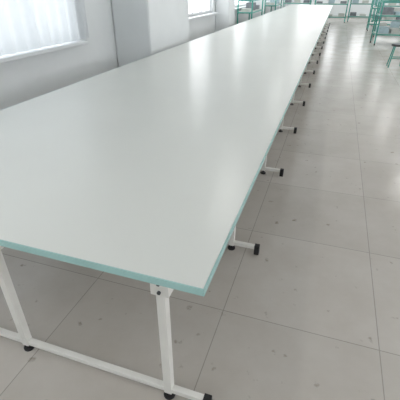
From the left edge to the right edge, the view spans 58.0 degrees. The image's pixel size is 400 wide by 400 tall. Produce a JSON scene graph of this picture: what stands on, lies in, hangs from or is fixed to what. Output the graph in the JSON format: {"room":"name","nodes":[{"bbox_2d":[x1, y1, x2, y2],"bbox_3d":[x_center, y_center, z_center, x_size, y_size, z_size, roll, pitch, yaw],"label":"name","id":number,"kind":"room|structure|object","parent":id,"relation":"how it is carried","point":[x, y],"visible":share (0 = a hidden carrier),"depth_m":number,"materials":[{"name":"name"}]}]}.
{"room":"textile factory","nodes":[
{"label":"textile factory","id":0,"kind":"room"},
{"bbox_2d":[0,0,286,109],"bbox_3d":[0.570,-5.597,9.344,0.200,3.200,27.000,10,32,16],"label":"wall","id":1,"kind":"structure","parent":0,"point":[23,79],"depth_m":4.31,"materials":[{"name":"paint"}]},
{"bbox_2d":[0,0,88,55],"bbox_3d":[-1.870,-1.954,2.615,0.077,1.774,3.450,10,32,16],"label":"window curtain","id":2,"kind":"object","parent":1,"relation":"attached to","point":[25,25],"visible":1,"depth_m":3.59,"materials":[{"name":"fabric"}]},
{"bbox_2d":[0,1,269,62],"bbox_3d":[0.601,-4.899,9.377,0.170,0.035,24.900,10,32,16],"label":"trim","id":3,"kind":"structure","parent":1,"relation":"attached to","point":[9,57],"depth_m":3.74,"materials":[{"name":"paint"}]},
{"bbox_2d":[189,0,210,16],"bbox_3d":[-0.190,-4.651,7.258,0.060,1.700,2.600,10,32,16],"label":"window","id":4,"kind":"structure","parent":1,"relation":"in","point":[191,13],"depth_m":8.06,"materials":[{"name":"metal"}]},
{"bbox_2d":[235,0,248,6],"bbox_3d":[1.092,-6.583,10.517,0.060,1.700,3.400,10,32,16],"label":"window","id":5,"kind":"structure","parent":1,"relation":"in","point":[241,4],"depth_m":11.36,"materials":[{"name":"metal"}]},
{"bbox_2d":[111,0,280,66],"bbox_3d":[1.365,-6.200,10.361,0.550,3.200,14.250,10,32,16],"label":"pillars","id":6,"kind":"structure","parent":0,"point":[142,28],"depth_m":4.99,"materials":[{"name":"paint"}]},
{"bbox_2d":[0,18,399,399],"bbox_3d":[4.193,-3.552,9.131,7.850,0.100,27.400,10,32,16],"label":"floor","id":7,"kind":"structure","parent":0,"point":[314,315],"depth_m":2.12,"materials":[{"name":"tile"}]},
{"bbox_2d":[0,4,332,399],"bbox_3d":[2.169,-4.160,9.274,1.898,0.800,19.076,10,32,16],"label":"table","id":8,"kind":"object","parent":7,"relation":"on","point":[146,169],"visible":1,"depth_m":1.80,"materials":[{"name":"laminate"}]},
{"bbox_2d":[237,0,263,23],"bbox_3d":[1.514,-5.389,10.936,0.460,1.218,1.638,10,32,16],"label":"shelf rack","id":9,"kind":"object","parent":7,"relation":"on","point":[251,7],"visible":0.45,"depth_m":10.26,"materials":[{"name":"green metal"}]},
{"bbox_2d":[264,0,281,13],"bbox_3d":[2.924,-7.514,14.522,0.460,1.218,1.638,10,32,16],"label":"shelf rack","id":10,"kind":"object","parent":7,"relation":"on","point":[275,3],"visible":0.27,"depth_m":13.94,"materials":[{"name":"green metal"}]},
{"bbox_2d":[283,0,311,6],"bbox_3d":[4.930,-9.870,18.350,1.338,1.368,0.660,10,32,16],"label":"shelf rack","id":11,"kind":"object","parent":7,"relation":"on","point":[286,1],"visible":0.36,"depth_m":18.09,"materials":[{"name":"green metal"}]},
{"bbox_2d":[314,0,348,22],"bbox_3d":[6.365,-9.407,17.569,1.538,1.368,0.660,10,32,16],"label":"shelf rack","id":12,"kind":"object","parent":7,"relation":"on","point":[331,2],"visible":0.68,"depth_m":17.35,"materials":[{"name":"green metal"}]},
{"bbox_2d":[347,0,380,21],"bbox_3d":[8.025,-9.401,17.657,1.338,1.268,0.660,10,32,16],"label":"shelf rack","id":13,"kind":"object","parent":7,"relation":"on","point":[364,2],"visible":0.55,"depth_m":17.53,"materials":[{"name":"green metal"}]},
{"bbox_2d":[366,0,394,30],"bbox_3d":[7.375,-7.284,14.135,1.338,1.218,0.660,10,32,16],"label":"shelf rack","id":14,"kind":"object","parent":7,"relation":"on","point":[372,7],"visible":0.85,"depth_m":14.21,"materials":[{"name":"green metal"}]},
{"bbox_2d":[370,1,399,44],"bbox_3d":[5.859,-5.264,10.775,1.138,1.168,0.660,6,31,10],"label":"shelf rack","id":15,"kind":"object","parent":7,"relation":"on","point":[384,11],"visible":1,"depth_m":10.70,"materials":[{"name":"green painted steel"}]},
{"bbox_2d":[371,0,399,21],"bbox_3d":[8.364,-8.298,15.845,1.338,1.218,0.660,10,32,16],"label":"shelf rack","id":16,"kind":"object","parent":7,"relation":"on","point":[376,3],"visible":0.73,"depth_m":15.77,"materials":[{"name":"green metal"}]},
{"bbox_2d":[373,0,399,36],"bbox_3d":[6.717,-6.192,12.341,1.238,1.168,0.660,13,33,21],"label":"shelf rack","id":17,"kind":"object","parent":7,"relation":"on","point":[394,24],"visible":0.66,"depth_m":12.27,"materials":[{"name":"green metal"}]},
{"bbox_2d":[386,43,399,67],"bbox_3d":[4.287,-3.143,7.864,0.320,0.472,0.320,10,32,16],"label":"stool","id":18,"kind":"object","parent":7,"relation":"on","point":[394,45],"visible":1,"depth_m":7.81,"materials":[{"name":"teal metal"}]},
{"bbox_2d":[286,0,399,15],"bbox_3d":[8.550,-11.541,19.372,7.850,3.200,0.200,10,32,16],"label":"wall","id":19,"kind":"structure","parent":0,"point":[336,9],"depth_m":19.93,"materials":[{"name":"paint"}]},
{"bbox_2d":[328,15,395,18],"bbox_3d":[8.516,-10.164,20.070,7.450,0.120,0.015,10,32,16],"label":"baseboard","id":20,"kind":"structure","parent":19,"relation":"attached to","point":[332,15],"depth_m":19.94,"materials":[{"name":"grey paint"}]}
]}

